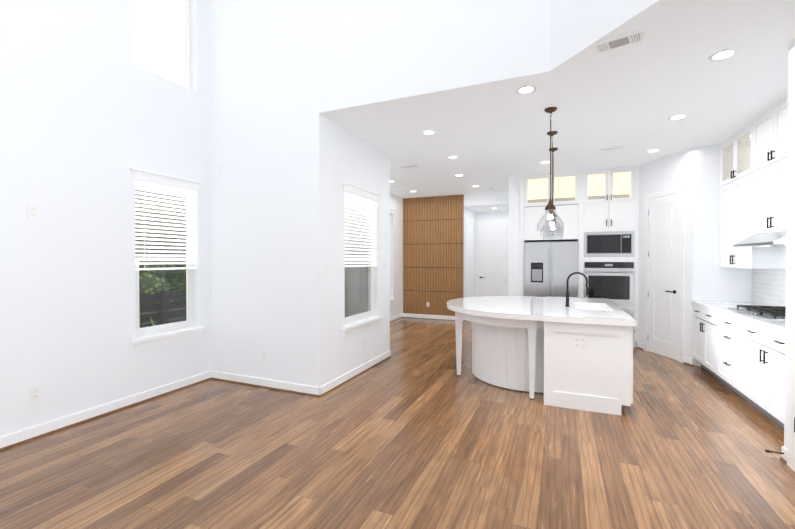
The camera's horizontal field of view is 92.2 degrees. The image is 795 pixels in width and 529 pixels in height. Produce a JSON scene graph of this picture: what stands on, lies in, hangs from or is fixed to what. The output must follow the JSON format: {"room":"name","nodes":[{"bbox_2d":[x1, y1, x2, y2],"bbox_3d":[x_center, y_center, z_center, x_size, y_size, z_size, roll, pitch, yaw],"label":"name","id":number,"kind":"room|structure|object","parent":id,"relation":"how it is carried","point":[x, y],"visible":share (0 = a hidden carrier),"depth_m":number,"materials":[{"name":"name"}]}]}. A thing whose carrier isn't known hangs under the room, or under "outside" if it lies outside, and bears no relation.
{"room":"kitchen","nodes":[
{"label":"kitchen","id":0,"kind":"room"},
{"bbox_2d":[0,0,210,436],"bbox_3d":[-3.565,-1.656,1.955,0.150,6.200,6.360,0,1,23],"label":"wall","id":1,"kind":"structure","parent":0,"point":[91,113],"depth_m":3.47,"materials":[{"name":"white paint"}]},
{"bbox_2d":[27,204,38,219],"bbox_3d":[-2.983,-0.430,3.135,0.008,0.118,0.075,0,1,23],"label":"electrical outlet","id":2,"kind":"object","parent":1,"relation":"attached to","point":[32,211],"visible":1,"depth_m":3.13,"materials":[{"name":"white plastic"}]},
{"bbox_2d":[29,385,40,401],"bbox_3d":[-2.983,1.064,3.152,0.008,0.118,0.075,0,1,23],"label":"electrical outlet","id":3,"kind":"object","parent":1,"relation":"attached to","point":[35,393],"visible":1,"depth_m":3.15,"materials":[{"name":"white plastic"}]},
{"bbox_2d":[0,371,211,450],"bbox_3d":[-3.487,1.397,1.958,0.020,0.095,6.060,0,1,23],"label":"baseboard","id":4,"kind":"structure","parent":1,"relation":"attached to","point":[20,437],"depth_m":3.54,"materials":[{"name":"white wood"}]},
{"bbox_2d":[133,0,191,89],"bbox_3d":[-2.625,-2.783,4.242,0.060,1.500,0.730,0,1,23],"label":"window","id":5,"kind":"structure","parent":1,"relation":"in","point":[188,45],"depth_m":4.53,"materials":[{"name":"white glass"}]},
{"bbox_2d":[130,167,204,350],"bbox_3d":[-2.563,-0.054,4.248,0.195,1.853,0.830,0,1,23],"label":"window","id":6,"kind":"structure","parent":1,"relation":"in","point":[156,335],"depth_m":4.22,"materials":[{"name":"white plastic"}]},
{"bbox_2d":[209,0,327,386],"bbox_3d":[-1.545,-1.686,4.470,1.600,6.200,0.150,0,1,23],"label":"wall","id":7,"kind":"structure","parent":0,"point":[268,186],"depth_m":4.37,"materials":[{"name":"white paint"}]},
{"bbox_2d":[261,351,266,360],"bbox_3d":[-1.539,1.055,4.413,0.075,0.118,0.008,0,1,23],"label":"outlet","id":8,"kind":"object","parent":7,"relation":"attached to","point":[263,355],"visible":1,"depth_m":4.41,"materials":[{"name":"white plastic"}]},
{"bbox_2d":[212,371,315,395],"bbox_3d":[-1.569,1.368,4.424,1.560,0.095,0.020,0,1,23],"label":"baseboard","id":9,"kind":"structure","parent":7,"relation":"attached to","point":[253,381],"depth_m":4.40,"materials":[{"name":"white wood"}]},
{"bbox_2d":[327,118,389,382],"bbox_3d":[-0.518,-0.112,5.051,0.150,3.040,1.690,0,1,23],"label":"wall","id":10,"kind":"structure","parent":0,"point":[352,158],"depth_m":4.71,"materials":[{"name":"white paint"}]},
{"bbox_2d":[316,350,390,396],"bbox_3d":[-0.473,1.361,4.957,0.020,0.095,1.860,0,1,23],"label":"baseboard","id":11,"kind":"structure","parent":10,"relation":"attached to","point":[320,391],"depth_m":4.69,"materials":[{"name":"white wood"}]},
{"bbox_2d":[342,181,382,336],"bbox_3d":[-0.494,-0.064,5.025,0.195,1.853,1.020,0,1,23],"label":"window","id":12,"kind":"structure","parent":10,"relation":"in","point":[359,322],"depth_m":5.03,"materials":[{"name":"white plastic"}]},
{"bbox_2d":[390,194,402,317],"bbox_3d":[-0.638,-0.149,8.167,0.150,3.040,3.950,0,1,23],"label":"wall","id":13,"kind":"structure","parent":0,"point":[396,255],"depth_m":9.42,"materials":[{"name":"white paint"}]},
{"bbox_2d":[390,208,395,304],"bbox_3d":[-0.307,-0.184,8.862,0.195,2.283,0.950,0,1,23],"label":"window","id":14,"kind":"structure","parent":13,"relation":"in","point":[392,300],"depth_m":9.12,"materials":[{"name":"white plastic"}]},
{"bbox_2d":[390,313,403,321],"bbox_3d":[-0.589,1.319,8.082,0.020,0.105,3.800,0,1,23],"label":"baseboard","id":15,"kind":"structure","parent":13,"relation":"attached to","point":[394,318],"depth_m":9.40,"materials":[{"name":"white wood"}]},
{"bbox_2d":[0,317,794,528],"bbox_3d":[1.060,1.475,4.448,7.000,0.120,14.600,0,1,23],"label":"floor","id":16,"kind":"structure","parent":0,"point":[414,431],"depth_m":2.81,"materials":[{"name":"brown wood"}]},
{"bbox_2d":[455,304,635,414],"bbox_3d":[1.745,0.983,4.906,1.943,0.852,2.111,0,1,23],"label":"kitchen island","id":17,"kind":"object","parent":16,"relation":"on","point":[567,351],"depth_m":3.83,"materials":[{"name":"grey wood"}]},
{"bbox_2d":[447,296,546,319],"bbox_3d":[1.282,0.526,5.049,1.230,0.058,2.059,0,1,23],"label":"island countertop","id":18,"kind":"structure","parent":17,"relation":"on","point":[489,307],"depth_m":4.59,"materials":[{"name":"white stone"}]},
{"bbox_2d":[539,296,622,327],"bbox_3d":[2.246,0.531,4.691,0.825,0.058,2.185,0,1,23],"label":"island countertop","id":19,"kind":"structure","parent":17,"relation":"on","point":[560,310],"depth_m":4.06,"materials":[{"name":"white stone"}]},
{"bbox_2d":[565,272,588,306],"bbox_3d":[2.125,0.296,4.534,0.257,0.415,0.077,0,1,23],"label":"faucet","id":20,"kind":"object","parent":19,"relation":"on","point":[587,290],"depth_m":4.55,"materials":[{"name":"black metal"}]},
{"bbox_2d":[575,307,607,310],"bbox_3d":[2.344,0.661,4.621,0.404,0.199,0.804,0,1,23],"label":"sink","id":21,"kind":"object","parent":19,"relation":"in","point":[583,308],"depth_m":4.96,"materials":[{"name":"white ceramic"}]},
{"bbox_2d":[607,304,626,315],"bbox_3d":[2.566,0.533,4.525,0.105,0.058,0.779,0,1,23],"label":"island countertop","id":22,"kind":"structure","parent":17,"relation":"on","point":[610,307],"depth_m":4.31,"materials":[{"name":"white stone"}]},
{"bbox_2d":[519,165,639,346],"bbox_3d":[3.252,-0.132,6.998,1.899,3.034,0.776,0,1,23],"label":"kitchen cabinets","id":23,"kind":"object","parent":16,"relation":"on","point":[597,211],"visible":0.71,"depth_m":6.70,"materials":[{"name":"painted wood"},{"name":"clear glass"}]},
{"bbox_2d":[693,304,710,372],"bbox_3d":[4.229,0.976,4.796,0.636,0.870,0.861,0,1,23],"label":"base cabinet","id":24,"kind":"object","parent":16,"relation":"on","point":[701,316],"depth_m":4.97,"materials":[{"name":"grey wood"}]},
{"bbox_2d":[711,312,742,393],"bbox_3d":[3.917,0.984,4.063,0.636,0.870,0.856,0,1,23],"label":"base cabinet","id":25,"kind":"object","parent":16,"relation":"on","point":[739,348],"depth_m":4.24,"materials":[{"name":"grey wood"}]},
{"bbox_2d":[739,320,784,427],"bbox_3d":[3.596,0.993,3.308,0.636,0.870,0.905,0,1,23],"label":"base cabinet","id":26,"kind":"object","parent":16,"relation":"on","point":[762,382],"depth_m":3.46,"materials":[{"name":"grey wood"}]},
{"bbox_2d":[691,300,785,335],"bbox_3d":[3.840,0.531,3.908,0.661,0.040,2.792,0,1,23],"label":"countertop","id":27,"kind":"structure","parent":26,"relation":"on","point":[763,315],"depth_m":3.97,"materials":[{"name":"white stone"}]},
{"bbox_2d":[728,305,785,319],"bbox_3d":[3.865,0.487,3.891,0.520,0.048,0.880,0,1,23],"label":"cooktop","id":28,"kind":"object","parent":27,"relation":"in","point":[762,312],"depth_m":3.92,"materials":[{"name":"black metal"}]},
{"bbox_2d":[404,194,464,297],"bbox_3d":[0.897,-0.166,9.579,1.570,3.040,0.150,0,1,23],"label":"wall","id":29,"kind":"structure","parent":0,"point":[463,258],"depth_m":9.27,"materials":[{"name":"white paint"}]},
{"bbox_2d":[403,194,463,315],"bbox_3d":[0.861,-0.217,9.493,1.564,2.928,0.033,0,1,23],"label":"wall panels","id":30,"kind":"object","parent":29,"relation":"attached to","point":[433,240],"visible":0.96,"depth_m":9.47,"materials":[{"name":"brown wood"}]},
{"bbox_2d":[404,313,463,320],"bbox_3d":[0.881,1.303,9.494,1.560,0.105,0.050,0,1,23],"label":"baseboard","id":31,"kind":"structure","parent":29,"relation":"attached to","point":[441,317],"depth_m":9.50,"materials":[{"name":"white wood"}]},
{"bbox_2d":[465,207,474,296],"bbox_3d":[1.803,-0.170,9.894,0.150,3.040,1.140,0,1,23],"label":"wall","id":32,"kind":"structure","parent":0,"point":[469,213],"depth_m":9.77,"materials":[{"name":"white paint"}]},
{"bbox_2d":[465,217,474,297],"bbox_3d":[1.866,0.086,9.830,0.019,2.530,0.965,0,1,23],"label":"door frame","id":33,"kind":"structure","parent":32,"relation":"attached to","point":[470,239],"depth_m":9.78,"materials":[{"name":"white"}]},
{"bbox_2d":[464,191,508,211],"bbox_3d":[2.415,-1.545,9.542,1.240,0.280,1.300,0,1,23],"label":"ceiling soffit","id":34,"kind":"structure","parent":0,"point":[482,202],"depth_m":9.06,"materials":[{"name":"white paint"}]},
{"bbox_2d":[475,211,507,223],"bbox_3d":[2.625,-0.174,10.256,1.380,3.040,0.150,0,1,23],"label":"wall","id":35,"kind":"structure","parent":0,"point":[494,215],"depth_m":10.21,"materials":[{"name":"white paint"}]},
{"bbox_2d":[475,219,508,296],"bbox_3d":[2.517,0.082,10.210,0.910,2.529,0.026,0,1,23],"label":"door frame","id":36,"kind":"structure","parent":35,"relation":"attached to","point":[506,221],"depth_m":10.29,"materials":[{"name":"white wood"}]},
{"bbox_2d":[478,223,505,296],"bbox_3d":[2.508,0.121,10.190,0.740,2.428,0.069,0,1,23],"label":"hall door","id":37,"kind":"structure","parent":35,"relation":"in","point":[491,259],"depth_m":10.20,"materials":[{"name":"white wood"}]},
{"bbox_2d":[508,175,519,295],"bbox_3d":[2.784,-0.154,8.586,0.200,3.040,3.100,0,1,23],"label":"wall","id":38,"kind":"structure","parent":0,"point":[512,214],"depth_m":7.15,"materials":[{"name":"white paint"}]},
{"bbox_2d":[319,0,794,197],"bbox_3d":[1.924,-3.229,6.425,6.800,3.160,9.984,0,1,23],"label":"ceiling","id":39,"kind":"structure","parent":0,"point":[397,78],"depth_m":3.71,"materials":[{"name":"white paint"}]},
{"bbox_2d":[400,165,418,167],"bbox_3d":[0.202,-1.642,6.406,0.300,0.011,0.100,0,1,23],"label":"ceiling vent","id":40,"kind":"object","parent":39,"relation":"in","point":[408,166],"visible":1,"depth_m":6.39,"materials":[{"name":"white metal"}]},
{"bbox_2d":[422,130,435,134],"bbox_3d":[0.387,-1.623,4.720,0.176,0.006,0.176,0,1,23],"label":"recessed light","id":41,"kind":"object","parent":39,"relation":"in","point":[429,132],"visible":0.96,"depth_m":4.71,"materials":[{"name":"white"}]},
{"bbox_2d":[447,156,458,158],"bbox_3d":[0.846,-1.637,5.850,0.176,0.006,0.176,0,1,23],"label":"recessed light","id":42,"kind":"object","parent":39,"relation":"in","point":[452,157],"visible":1,"depth_m":5.86,"materials":[{"name":"white"}]},
{"bbox_2d":[516,85,535,94],"bbox_3d":[1.186,-1.609,3.532,0.176,0.006,0.176,0,1,23],"label":"recessed light","id":43,"kind":"object","parent":39,"relation":"in","point":[528,89],"visible":0.98,"depth_m":3.52,"materials":[{"name":"white plastic"}]},
{"bbox_2d":[537,107,563,231],"bbox_3d":[1.597,-0.983,3.995,0.274,1.271,0.274,0,1,23],"label":"pendant light","id":44,"kind":"object","parent":39,"relation":"hanging from","point":[550,207],"visible":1,"depth_m":3.99,"materials":[{"name":"clear glass"}]},
{"bbox_2d":[540,131,562,235],"bbox_3d":[1.910,-0.992,4.731,0.274,1.271,0.274,0,1,23],"label":"pendant light","id":45,"kind":"object","parent":39,"relation":"hanging from","point":[553,133],"visible":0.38,"depth_m":4.72,"materials":[{"name":"clear glass"}]},
{"bbox_2d":[543,148,562,238],"bbox_3d":[2.203,-1.000,5.422,0.274,1.271,0.274,0,1,23],"label":"pendant light","id":46,"kind":"object","parent":39,"relation":"hanging from","point":[555,149],"visible":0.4,"depth_m":5.41,"materials":[{"name":"clear glass"}]},
{"bbox_2d":[600,146,624,151],"bbox_3d":[3.029,-1.630,5.389,0.300,0.011,0.100,0,1,35],"label":"ceiling vent","id":47,"kind":"object","parent":39,"relation":"in","point":[613,148],"visible":1,"depth_m":5.38,"materials":[{"name":"white metal"}]},
{"bbox_2d":[593,29,644,53],"bbox_3d":[1.594,-1.599,2.756,0.310,0.011,0.150,1,1,37],"label":"ceiling vent","id":48,"kind":"object","parent":39,"relation":"in","point":[638,36],"visible":1,"depth_m":2.75,"materials":[{"name":"white metal"}]},
{"bbox_2d":[646,149,659,152],"bbox_3d":[3.676,-1.633,5.505,0.176,0.006,0.176,0,1,23],"label":"recessed light","id":49,"kind":"object","parent":39,"relation":"in","point":[652,150],"visible":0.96,"depth_m":5.50,"materials":[{"name":"white"}]},
{"bbox_2d":[668,114,687,119],"bbox_3d":[3.080,-1.617,4.205,0.176,0.006,0.176,0,1,23],"label":"recessed light","id":50,"kind":"object","parent":39,"relation":"in","point":[678,117],"visible":0.96,"depth_m":4.21,"materials":[{"name":"white"}]},
{"bbox_2d":[708,49,738,61],"bbox_3d":[2.495,-1.602,2.932,0.176,0.006,0.176,0,1,23],"label":"recessed light","id":51,"kind":"object","parent":39,"relation":"in","point":[723,55],"visible":0.96,"depth_m":2.93,"materials":[{"name":"white plastic"}]},
{"bbox_2d":[552,186,639,325],"bbox_3d":[4.040,-0.138,7.210,3.190,3.040,0.150,0,1,23],"label":"wall","id":52,"kind":"structure","parent":0,"point":[576,241],"depth_m":7.41,"materials":[{"name":"white paint"}]},
{"bbox_2d":[638,146,693,360],"bbox_3d":[4.120,-0.122,5.848,0.120,3.040,1.067,0,1,-4],"label":"wall","id":53,"kind":"structure","parent":0,"point":[676,169],"depth_m":5.59,"materials":[{"name":"white paint"}]},
{"bbox_2d":[648,193,678,359],"bbox_3d":[4.050,0.172,5.835,0.295,2.428,0.551,0,1,23],"label":"pantry door","id":54,"kind":"structure","parent":53,"relation":"in","point":[663,262],"depth_m":5.82,"materials":[{"name":"white wood"}]},
{"bbox_2d":[643,185,685,362],"bbox_3d":[4.047,0.134,5.834,0.026,2.529,0.780,0,1,-4],"label":"door frame","id":55,"kind":"structure","parent":53,"relation":"attached to","point":[681,190],"depth_m":5.51,"materials":[{"name":"white wood"}]},
{"bbox_2d":[692,144,751,365],"bbox_3d":[4.495,-0.114,5.224,0.800,3.040,0.150,0,1,23],"label":"wall","id":56,"kind":"structure","parent":0,"point":[713,280],"depth_m":5.23,"materials":[{"name":"white paint"}]},
{"bbox_2d":[720,172,785,267],"bbox_3d":[4.340,-0.507,4.673,0.350,1.062,0.969,0,1,23],"label":"upper cabinet","id":57,"kind":"object","parent":56,"relation":"attached to","point":[738,249],"depth_m":4.55,"materials":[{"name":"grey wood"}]},
{"bbox_2d":[733,231,786,246],"bbox_3d":[3.905,-0.258,3.866,0.516,0.137,0.890,0,1,23],"label":"hood","id":58,"kind":"object","parent":57,"relation":"attached to","point":[761,238],"depth_m":3.90,"materials":[{"name":"silver metal"}]},
{"bbox_2d":[751,156,786,235],"bbox_3d":[3.981,-0.687,3.828,0.350,0.682,0.901,0,1,23],"label":"upper cabinet","id":59,"kind":"object","parent":0,"relation":"attached to","point":[769,182],"depth_m":3.94,"materials":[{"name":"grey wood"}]},
{"bbox_2d":[751,96,787,171],"bbox_3d":[3.981,-1.331,3.820,0.350,0.561,0.936,0,1,23],"label":"upper cabinet","id":60,"kind":"object","parent":0,"relation":"attached to","point":[769,131],"depth_m":3.94,"materials":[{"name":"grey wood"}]},
{"bbox_2d":[784,38,794,448],"bbox_3d":[1.652,-1.630,-0.214,0.150,6.200,6.450,0,1,23],"label":"wall","id":61,"kind":"structure","parent":0,"point":[791,85],"depth_m":2.76,"materials":[{"name":"white paint"}]},
{"bbox_2d":[783,108,794,471],"bbox_3d":[2.579,0.176,2.216,0.029,2.530,1.110,0,1,23],"label":"door frame","id":62,"kind":"structure","parent":61,"relation":"attached to","point":[791,331],"depth_m":2.69,"materials":[{"name":"white wood"}]},
{"label":"outside","id":63,"kind":"structure","parent":0,"visible":0},
{"bbox_2d":[135,190,367,327],"bbox_3d":[-6.507,-1.029,8.180,13.330,6.040,22.000,0,1,23],"label":"garden","id":64,"kind":"object","parent":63,"point":[167,283],"depth_m":7.19,"materials":[{"name":"green plants"}]}
]}

